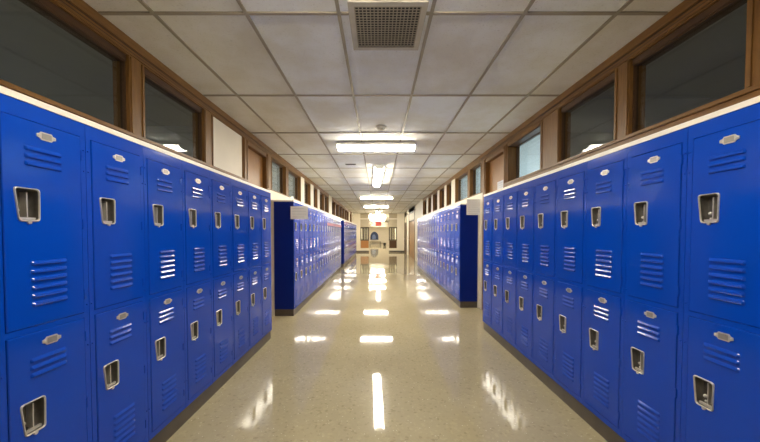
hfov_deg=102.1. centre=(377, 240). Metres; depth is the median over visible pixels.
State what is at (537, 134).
window
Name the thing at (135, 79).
trim
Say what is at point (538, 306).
handle
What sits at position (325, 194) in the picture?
trim
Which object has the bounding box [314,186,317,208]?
trim
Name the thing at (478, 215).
trim
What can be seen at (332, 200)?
trim
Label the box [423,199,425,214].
trim
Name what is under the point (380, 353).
floor
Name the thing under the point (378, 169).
ceiling light
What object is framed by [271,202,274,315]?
trim
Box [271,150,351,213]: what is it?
trim
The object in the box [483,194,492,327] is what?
locker
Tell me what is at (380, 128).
smoke detector
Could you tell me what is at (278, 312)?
baseboard
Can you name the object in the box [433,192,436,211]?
trim
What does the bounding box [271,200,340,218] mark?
trim
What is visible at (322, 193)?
trim
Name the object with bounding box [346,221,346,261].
locker
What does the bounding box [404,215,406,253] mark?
door
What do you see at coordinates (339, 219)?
locker
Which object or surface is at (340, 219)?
locker
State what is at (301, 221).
locker
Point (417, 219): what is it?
locker
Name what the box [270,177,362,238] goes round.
wall
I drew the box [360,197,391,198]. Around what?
diffuser
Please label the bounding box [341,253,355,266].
baseboard
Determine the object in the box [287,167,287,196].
trim
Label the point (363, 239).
trim
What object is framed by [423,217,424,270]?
locker
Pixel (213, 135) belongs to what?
trim
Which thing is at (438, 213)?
locker
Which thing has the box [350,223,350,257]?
locker
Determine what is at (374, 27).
grille
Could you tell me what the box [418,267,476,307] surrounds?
baseboard
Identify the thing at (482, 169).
trim
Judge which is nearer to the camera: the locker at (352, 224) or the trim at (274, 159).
the trim at (274, 159)
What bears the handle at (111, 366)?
on the locker at (114, 164)
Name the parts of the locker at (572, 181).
door, door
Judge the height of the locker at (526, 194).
1.830 m
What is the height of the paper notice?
0.205 m
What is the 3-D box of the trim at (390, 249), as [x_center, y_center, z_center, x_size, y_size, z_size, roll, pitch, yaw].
[1.100,-0.480,22.645,0.600,2.380,0.140,0,1,0]
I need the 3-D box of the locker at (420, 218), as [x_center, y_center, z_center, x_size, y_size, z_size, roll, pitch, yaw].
[1.712,0.094,11.178,0.347,1.830,0.368,0,1,0]
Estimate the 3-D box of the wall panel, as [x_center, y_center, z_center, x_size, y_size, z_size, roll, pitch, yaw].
[-1.916,-1.121,3.832,0.108,0.595,0.772,0,1,0]
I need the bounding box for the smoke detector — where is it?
[375,125,385,131]
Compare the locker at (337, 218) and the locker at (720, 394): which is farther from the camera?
the locker at (337, 218)
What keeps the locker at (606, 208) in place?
on the baseboard at (599, 426)
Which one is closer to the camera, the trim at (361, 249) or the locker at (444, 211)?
the locker at (444, 211)
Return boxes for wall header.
[369,222,388,226]
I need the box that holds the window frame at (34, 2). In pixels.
[27,0,126,129]
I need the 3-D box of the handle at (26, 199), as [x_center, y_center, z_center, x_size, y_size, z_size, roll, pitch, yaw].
[-1.442,-0.143,1.248,0.044,0.148,0.093,0,1,0]
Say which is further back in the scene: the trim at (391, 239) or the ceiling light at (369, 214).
the ceiling light at (369, 214)
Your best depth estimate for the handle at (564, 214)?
2.58 m
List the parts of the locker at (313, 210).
door, door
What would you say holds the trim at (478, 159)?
attached to the windows at (709, 66)
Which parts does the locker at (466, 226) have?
door, door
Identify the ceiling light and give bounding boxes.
[336,142,415,150]
[360,196,392,198]
[364,205,387,207]
[369,214,385,215]
[373,165,384,186]
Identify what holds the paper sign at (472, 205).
attached to the locker at (466, 226)
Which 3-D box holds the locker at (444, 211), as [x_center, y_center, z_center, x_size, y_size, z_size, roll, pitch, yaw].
[1.712,0.200,7.104,0.347,1.830,0.368,0,1,0]
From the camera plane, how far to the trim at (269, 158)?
5.22 m
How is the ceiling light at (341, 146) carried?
attached to the ceiling
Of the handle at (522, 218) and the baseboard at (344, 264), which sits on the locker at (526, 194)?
the handle at (522, 218)
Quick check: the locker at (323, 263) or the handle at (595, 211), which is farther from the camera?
the locker at (323, 263)
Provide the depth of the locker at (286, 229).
5.22 m
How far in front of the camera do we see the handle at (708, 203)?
1.46 m
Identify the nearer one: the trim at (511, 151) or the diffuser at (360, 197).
the trim at (511, 151)
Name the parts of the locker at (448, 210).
door, door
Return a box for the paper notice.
[497,180,502,189]
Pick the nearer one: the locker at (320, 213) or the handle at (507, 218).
the handle at (507, 218)
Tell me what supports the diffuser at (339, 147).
attached to the ceiling light at (341, 146)
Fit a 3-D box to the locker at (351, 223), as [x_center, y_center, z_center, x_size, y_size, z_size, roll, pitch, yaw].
[-1.591,-0.043,16.424,0.347,1.830,0.368,0,1,0]
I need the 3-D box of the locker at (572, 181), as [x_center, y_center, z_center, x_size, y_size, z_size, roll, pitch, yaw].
[1.712,0.320,2.484,0.347,1.830,0.368,0,1,0]
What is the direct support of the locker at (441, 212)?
on the baseboard at (462, 304)
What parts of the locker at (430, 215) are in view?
door, door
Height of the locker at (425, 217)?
1.830 m
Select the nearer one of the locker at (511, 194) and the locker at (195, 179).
the locker at (195, 179)
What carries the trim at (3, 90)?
attached to the wall at (274, 195)
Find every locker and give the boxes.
[0,93,91,441]
[85,125,148,441]
[143,146,185,440]
[182,161,212,406]
[210,171,232,382]
[231,179,248,363]
[247,185,260,349]
[260,189,271,338]
[274,202,299,308]
[299,204,304,302]
[304,213,308,298]
[308,207,312,294]
[312,209,315,291]
[316,210,318,288]
[319,211,321,285]
[322,212,324,282]
[324,213,326,281]
[327,214,328,278]
[329,215,330,276]
[331,216,332,274]
[332,216,333,272]
[334,217,335,272]
[336,218,336,270]
[337,218,338,269]
[339,219,339,267]
[340,219,340,266]
[341,220,344,263]
[345,221,345,262]
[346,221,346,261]
[348,222,348,259]
[349,222,349,258]
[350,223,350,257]
[351,223,351,256]
[352,224,352,255]
[353,224,353,254]
[354,224,354,253]
[417,219,418,265]
[418,219,419,267]
[420,218,420,268]
[421,218,422,269]
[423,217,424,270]
[424,217,425,272]
[426,216,427,274]
[428,215,429,275]
[430,215,431,277]
[432,214,434,279]
[434,213,436,281]
[437,212,439,284]
[440,211,442,286]
[443,210,446,289]
[447,208,450,292]
[450,207,454,296]
[455,205,477,300]
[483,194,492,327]
[492,190,504,336]
[503,185,518,348]
[517,179,535,362]
[533,172,557,380]
[555,162,586,404]
[583,148,627,436]
[622,127,687,441]
[680,103,759,441]
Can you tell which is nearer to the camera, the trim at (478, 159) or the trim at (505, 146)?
the trim at (505, 146)
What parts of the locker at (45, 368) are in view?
door, door, number plate, number plate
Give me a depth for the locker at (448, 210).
6.70 m
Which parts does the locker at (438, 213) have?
door, door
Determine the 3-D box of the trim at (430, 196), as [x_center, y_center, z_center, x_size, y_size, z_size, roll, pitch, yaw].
[1.992,-1.348,11.419,0.136,0.619,0.700,0,1,0]
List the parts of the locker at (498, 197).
door, door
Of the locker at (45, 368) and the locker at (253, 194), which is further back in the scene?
the locker at (253, 194)
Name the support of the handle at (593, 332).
on the locker at (606, 208)
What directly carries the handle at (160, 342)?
on the locker at (162, 173)
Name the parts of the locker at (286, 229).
door, door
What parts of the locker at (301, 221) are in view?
door, door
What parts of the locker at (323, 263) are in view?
door, door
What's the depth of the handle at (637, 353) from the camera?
1.85 m
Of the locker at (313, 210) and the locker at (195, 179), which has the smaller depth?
the locker at (195, 179)
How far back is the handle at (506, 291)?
3.71 m
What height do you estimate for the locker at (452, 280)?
1.830 m
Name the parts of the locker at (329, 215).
door, door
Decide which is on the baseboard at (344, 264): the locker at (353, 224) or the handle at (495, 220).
the locker at (353, 224)
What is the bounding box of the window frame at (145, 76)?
[144,74,201,160]
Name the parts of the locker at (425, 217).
door, door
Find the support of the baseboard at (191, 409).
attached to the wall at (274, 195)
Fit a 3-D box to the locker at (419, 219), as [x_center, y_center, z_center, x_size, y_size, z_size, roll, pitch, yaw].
[1.712,0.084,11.549,0.347,1.830,0.368,0,1,0]
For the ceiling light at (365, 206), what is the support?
attached to the ceiling
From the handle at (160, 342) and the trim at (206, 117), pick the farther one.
the trim at (206, 117)
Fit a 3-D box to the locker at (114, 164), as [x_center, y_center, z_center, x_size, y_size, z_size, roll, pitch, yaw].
[-1.591,0.341,1.706,0.347,1.830,0.368,0,1,0]
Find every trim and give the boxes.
[0,0,271,181]
[0,85,270,192]
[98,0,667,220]
[112,55,145,137]
[192,108,213,165]
[213,135,242,177]
[243,137,247,181]
[267,154,271,190]
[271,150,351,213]
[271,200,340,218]
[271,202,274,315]
[272,156,286,195]
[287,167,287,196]
[288,167,300,201]
[304,179,310,205]
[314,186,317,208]
[320,191,323,210]
[325,194,328,212]
[332,200,334,215]
[360,218,368,250]
[360,227,368,240]
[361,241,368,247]
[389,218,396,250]
[389,227,396,240]
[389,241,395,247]
[418,203,465,218]
[423,156,480,200]
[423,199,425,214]
[428,196,430,213]
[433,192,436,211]
[439,187,443,208]
[446,182,450,206]
[455,170,467,202]
[469,161,480,197]
[477,215,479,307]
[480,0,759,186]
[480,159,485,309]
[484,96,759,196]
[504,144,506,186]
[507,122,540,181]
[540,108,570,168]
[613,60,645,139]
[745,0,759,88]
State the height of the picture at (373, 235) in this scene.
1.000 m
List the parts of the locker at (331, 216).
door, door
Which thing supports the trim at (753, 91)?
attached to the wall at (418, 208)
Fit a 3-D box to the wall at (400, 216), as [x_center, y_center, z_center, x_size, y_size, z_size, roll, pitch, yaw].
[1.360,-0.603,22.652,1.120,2.865,0.180,0,1,0]
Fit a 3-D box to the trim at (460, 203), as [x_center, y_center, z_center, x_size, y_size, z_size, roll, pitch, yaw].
[1.732,-0.777,8.932,0.373,0.026,6.298,0,1,0]
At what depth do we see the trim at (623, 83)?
2.36 m
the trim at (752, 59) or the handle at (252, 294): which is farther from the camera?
the handle at (252, 294)
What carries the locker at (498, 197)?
on the baseboard at (599, 426)
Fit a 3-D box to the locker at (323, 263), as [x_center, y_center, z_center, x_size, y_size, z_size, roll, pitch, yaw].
[-1.591,0.177,7.996,0.347,1.830,0.368,0,1,0]
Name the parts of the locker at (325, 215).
door, door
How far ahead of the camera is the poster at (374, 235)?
37.97 m
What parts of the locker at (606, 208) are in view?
number plate, door, number plate, door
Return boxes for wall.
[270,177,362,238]
[353,213,368,250]
[364,221,393,243]
[389,213,403,250]
[395,179,482,309]
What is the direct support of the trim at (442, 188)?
attached to the wall at (418, 208)
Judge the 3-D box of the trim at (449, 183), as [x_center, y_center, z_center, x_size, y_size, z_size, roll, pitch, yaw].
[1.992,-1.268,8.335,0.136,0.619,0.590,0,1,0]
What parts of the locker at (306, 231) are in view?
door, door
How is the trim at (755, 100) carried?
attached to the wall at (418, 208)
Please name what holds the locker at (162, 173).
on the baseboard at (191, 409)
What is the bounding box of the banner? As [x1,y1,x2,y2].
[327,223,340,226]
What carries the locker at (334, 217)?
on the baseboard at (278, 312)
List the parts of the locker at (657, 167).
number plate, door, number plate, door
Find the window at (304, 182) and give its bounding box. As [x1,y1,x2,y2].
[304,182,307,203]
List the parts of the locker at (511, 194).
door, door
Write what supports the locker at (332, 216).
on the baseboard at (278, 312)
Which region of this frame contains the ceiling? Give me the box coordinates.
[83,0,683,220]
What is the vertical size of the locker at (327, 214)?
1.830 m
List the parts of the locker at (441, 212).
door, door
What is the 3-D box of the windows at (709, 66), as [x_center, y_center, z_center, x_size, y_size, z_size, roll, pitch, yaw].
[4.325,-0.069,2.149,4.550,3.065,12.200,0,1,0]
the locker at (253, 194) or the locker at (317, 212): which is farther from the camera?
the locker at (317, 212)
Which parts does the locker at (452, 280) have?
door, door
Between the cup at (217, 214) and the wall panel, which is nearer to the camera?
the cup at (217, 214)
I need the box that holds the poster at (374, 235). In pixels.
[369,230,379,240]
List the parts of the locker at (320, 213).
door, door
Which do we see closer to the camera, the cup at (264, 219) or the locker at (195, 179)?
the locker at (195, 179)
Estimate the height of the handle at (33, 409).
0.148 m
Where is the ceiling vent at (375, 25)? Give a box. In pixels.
[347,1,428,49]
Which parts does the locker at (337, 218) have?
door, door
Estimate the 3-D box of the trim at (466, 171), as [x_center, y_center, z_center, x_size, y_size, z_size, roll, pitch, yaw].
[1.992,-1.236,7.120,0.136,0.619,1.100,0,1,0]
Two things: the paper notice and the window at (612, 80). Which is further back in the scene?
the paper notice
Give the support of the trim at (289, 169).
attached to the wall at (274, 195)
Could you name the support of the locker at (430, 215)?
on the baseboard at (462, 304)
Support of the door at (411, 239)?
in the wall at (418, 208)
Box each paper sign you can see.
[290,206,307,218]
[466,199,479,214]
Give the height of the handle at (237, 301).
0.148 m
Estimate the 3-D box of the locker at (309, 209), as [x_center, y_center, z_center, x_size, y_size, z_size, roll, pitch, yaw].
[-1.591,0.215,6.515,0.347,1.830,0.368,0,1,0]
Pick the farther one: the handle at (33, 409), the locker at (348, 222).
the locker at (348, 222)
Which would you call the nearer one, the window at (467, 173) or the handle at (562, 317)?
the handle at (562, 317)
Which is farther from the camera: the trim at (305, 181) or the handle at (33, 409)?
the trim at (305, 181)
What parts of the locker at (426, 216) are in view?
door, door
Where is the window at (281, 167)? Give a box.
[272,160,282,193]
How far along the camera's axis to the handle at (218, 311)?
2.79 m
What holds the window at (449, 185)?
in the wall at (418, 208)
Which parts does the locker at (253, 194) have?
door, door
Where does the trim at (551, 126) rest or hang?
attached to the wall at (418, 208)
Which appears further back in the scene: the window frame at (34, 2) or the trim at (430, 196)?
the trim at (430, 196)
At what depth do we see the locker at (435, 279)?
8.17 m
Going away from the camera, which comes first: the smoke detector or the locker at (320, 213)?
the smoke detector
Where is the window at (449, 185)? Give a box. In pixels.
[449,185,450,204]
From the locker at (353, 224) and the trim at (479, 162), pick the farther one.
the locker at (353, 224)
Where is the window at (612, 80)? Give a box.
[561,78,614,160]
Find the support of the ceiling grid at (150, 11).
attached to the ceiling
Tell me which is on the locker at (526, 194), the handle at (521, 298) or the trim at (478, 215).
the handle at (521, 298)
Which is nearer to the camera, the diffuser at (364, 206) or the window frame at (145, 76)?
the window frame at (145, 76)
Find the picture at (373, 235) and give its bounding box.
[370,232,377,239]
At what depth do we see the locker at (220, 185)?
2.78 m
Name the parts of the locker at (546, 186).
door, door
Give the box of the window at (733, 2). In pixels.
[632,0,741,132]
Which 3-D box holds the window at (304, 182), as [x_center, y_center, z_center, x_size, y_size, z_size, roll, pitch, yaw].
[-1.945,-1.257,8.080,0.034,0.567,0.670,0,1,0]
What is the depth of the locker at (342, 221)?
12.91 m
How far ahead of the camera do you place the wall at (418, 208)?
8.86 m
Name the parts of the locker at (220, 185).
door, door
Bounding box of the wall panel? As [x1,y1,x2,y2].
[213,117,241,176]
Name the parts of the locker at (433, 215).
door, door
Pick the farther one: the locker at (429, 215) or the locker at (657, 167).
the locker at (429, 215)
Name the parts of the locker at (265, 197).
door, door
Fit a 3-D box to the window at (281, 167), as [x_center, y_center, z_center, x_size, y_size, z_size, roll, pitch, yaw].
[-1.945,-1.198,5.791,0.034,0.567,0.830,0,1,0]
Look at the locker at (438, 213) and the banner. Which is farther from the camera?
the banner
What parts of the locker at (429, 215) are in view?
door, door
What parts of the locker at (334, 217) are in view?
door, door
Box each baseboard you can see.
[149,331,270,441]
[275,267,340,315]
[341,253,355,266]
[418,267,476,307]
[484,322,626,441]
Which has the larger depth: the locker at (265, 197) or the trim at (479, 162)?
the trim at (479, 162)
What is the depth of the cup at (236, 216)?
3.14 m
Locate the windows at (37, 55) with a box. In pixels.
[0,0,304,198]
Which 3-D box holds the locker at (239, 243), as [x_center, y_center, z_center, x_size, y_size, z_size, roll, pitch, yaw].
[-1.591,0.302,3.188,0.347,1.830,0.368,0,1,0]
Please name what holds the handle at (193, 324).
on the locker at (195, 179)
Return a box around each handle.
[13,186,40,223]
[20,395,45,436]
[103,359,118,389]
[155,337,165,360]
[190,321,197,340]
[216,309,221,325]
[236,300,239,314]
[251,293,254,305]
[263,287,265,298]
[493,285,496,295]
[494,219,496,229]
[505,290,508,302]
[506,217,508,229]
[519,296,523,310]
[520,216,524,229]
[536,304,541,320]
[538,213,542,228]
[559,314,565,332]
[561,211,567,228]
[589,328,598,349]
[591,207,600,227]
[631,347,644,374]
[634,201,647,226]
[693,375,714,411]
[698,193,719,224]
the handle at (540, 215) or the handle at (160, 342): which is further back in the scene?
the handle at (540, 215)
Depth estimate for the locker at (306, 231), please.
6.12 m
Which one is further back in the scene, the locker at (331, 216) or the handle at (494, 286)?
the locker at (331, 216)
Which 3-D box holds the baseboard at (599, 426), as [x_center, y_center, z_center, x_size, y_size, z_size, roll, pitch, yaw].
[1.724,1.300,2.324,0.322,0.120,4.434,0,1,0]
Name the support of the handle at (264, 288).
on the locker at (265, 197)
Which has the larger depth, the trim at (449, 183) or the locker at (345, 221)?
the locker at (345, 221)
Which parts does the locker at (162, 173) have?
door, number plate, door, number plate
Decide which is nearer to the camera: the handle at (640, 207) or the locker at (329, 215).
the handle at (640, 207)
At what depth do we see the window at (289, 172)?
7.34 m
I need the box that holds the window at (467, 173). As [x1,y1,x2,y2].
[458,173,467,200]
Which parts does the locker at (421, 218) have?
door, door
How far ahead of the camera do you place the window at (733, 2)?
2.19 m
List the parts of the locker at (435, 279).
door, door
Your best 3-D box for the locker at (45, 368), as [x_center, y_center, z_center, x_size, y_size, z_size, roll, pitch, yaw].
[-1.591,0.350,1.336,0.347,1.830,0.368,0,1,0]
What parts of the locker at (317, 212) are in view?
door, door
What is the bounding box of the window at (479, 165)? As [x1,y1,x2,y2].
[473,165,480,194]
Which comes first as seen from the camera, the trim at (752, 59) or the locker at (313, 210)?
the trim at (752, 59)
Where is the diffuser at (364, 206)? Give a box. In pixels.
[364,206,387,207]
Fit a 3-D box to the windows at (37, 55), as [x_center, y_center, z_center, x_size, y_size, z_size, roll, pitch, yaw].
[-4.255,-0.115,3.948,4.550,3.065,15.800,0,1,0]
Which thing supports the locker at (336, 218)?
on the baseboard at (278, 312)
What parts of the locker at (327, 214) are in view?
door, door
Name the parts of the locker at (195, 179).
door, door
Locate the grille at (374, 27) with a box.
[354,7,421,47]
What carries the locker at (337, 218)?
on the baseboard at (278, 312)
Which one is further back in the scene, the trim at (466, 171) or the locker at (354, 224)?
the locker at (354, 224)
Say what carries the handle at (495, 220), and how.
on the locker at (498, 197)
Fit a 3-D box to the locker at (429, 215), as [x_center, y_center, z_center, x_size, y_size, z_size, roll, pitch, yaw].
[1.712,0.142,9.327,0.347,1.830,0.368,0,1,0]
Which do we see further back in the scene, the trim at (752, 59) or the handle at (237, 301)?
the handle at (237, 301)
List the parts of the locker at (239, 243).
door, door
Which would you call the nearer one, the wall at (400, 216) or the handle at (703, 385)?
the handle at (703, 385)
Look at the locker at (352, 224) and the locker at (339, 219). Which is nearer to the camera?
the locker at (339, 219)
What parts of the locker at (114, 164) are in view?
door, number plate, door, number plate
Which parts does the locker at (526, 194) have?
door, door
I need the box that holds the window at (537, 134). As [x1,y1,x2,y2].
[516,132,539,178]
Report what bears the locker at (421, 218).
on the baseboard at (462, 304)
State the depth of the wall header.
34.87 m
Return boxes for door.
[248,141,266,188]
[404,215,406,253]
[408,210,414,259]
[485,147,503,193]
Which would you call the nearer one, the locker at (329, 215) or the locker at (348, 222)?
the locker at (329, 215)
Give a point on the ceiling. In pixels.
(308, 49)
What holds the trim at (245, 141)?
attached to the wall at (274, 195)
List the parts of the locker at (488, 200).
door, door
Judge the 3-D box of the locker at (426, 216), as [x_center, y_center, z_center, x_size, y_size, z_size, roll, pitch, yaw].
[1.712,0.132,9.697,0.347,1.830,0.368,0,1,0]
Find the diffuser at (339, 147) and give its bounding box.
[337,145,414,150]
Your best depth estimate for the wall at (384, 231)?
37.99 m
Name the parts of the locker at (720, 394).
door, number plate, door, number plate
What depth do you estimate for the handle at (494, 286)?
4.08 m
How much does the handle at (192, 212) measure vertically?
0.148 m
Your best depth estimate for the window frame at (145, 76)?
3.20 m
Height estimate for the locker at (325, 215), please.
1.830 m
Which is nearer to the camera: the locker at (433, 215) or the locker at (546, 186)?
the locker at (546, 186)
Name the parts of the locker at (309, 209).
door, door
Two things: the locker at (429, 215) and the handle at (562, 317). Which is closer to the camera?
the handle at (562, 317)
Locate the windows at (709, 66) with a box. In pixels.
[461,3,746,199]
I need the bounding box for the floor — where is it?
[166,244,606,441]
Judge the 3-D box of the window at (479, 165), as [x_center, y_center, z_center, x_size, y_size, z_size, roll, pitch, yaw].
[2.015,-1.206,6.111,0.034,0.567,0.690,0,1,0]
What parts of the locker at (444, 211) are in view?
door, door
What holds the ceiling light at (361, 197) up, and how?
attached to the ceiling
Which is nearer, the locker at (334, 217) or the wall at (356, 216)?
the locker at (334, 217)
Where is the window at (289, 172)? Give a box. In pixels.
[289,172,297,199]
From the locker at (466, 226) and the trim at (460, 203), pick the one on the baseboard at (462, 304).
the locker at (466, 226)

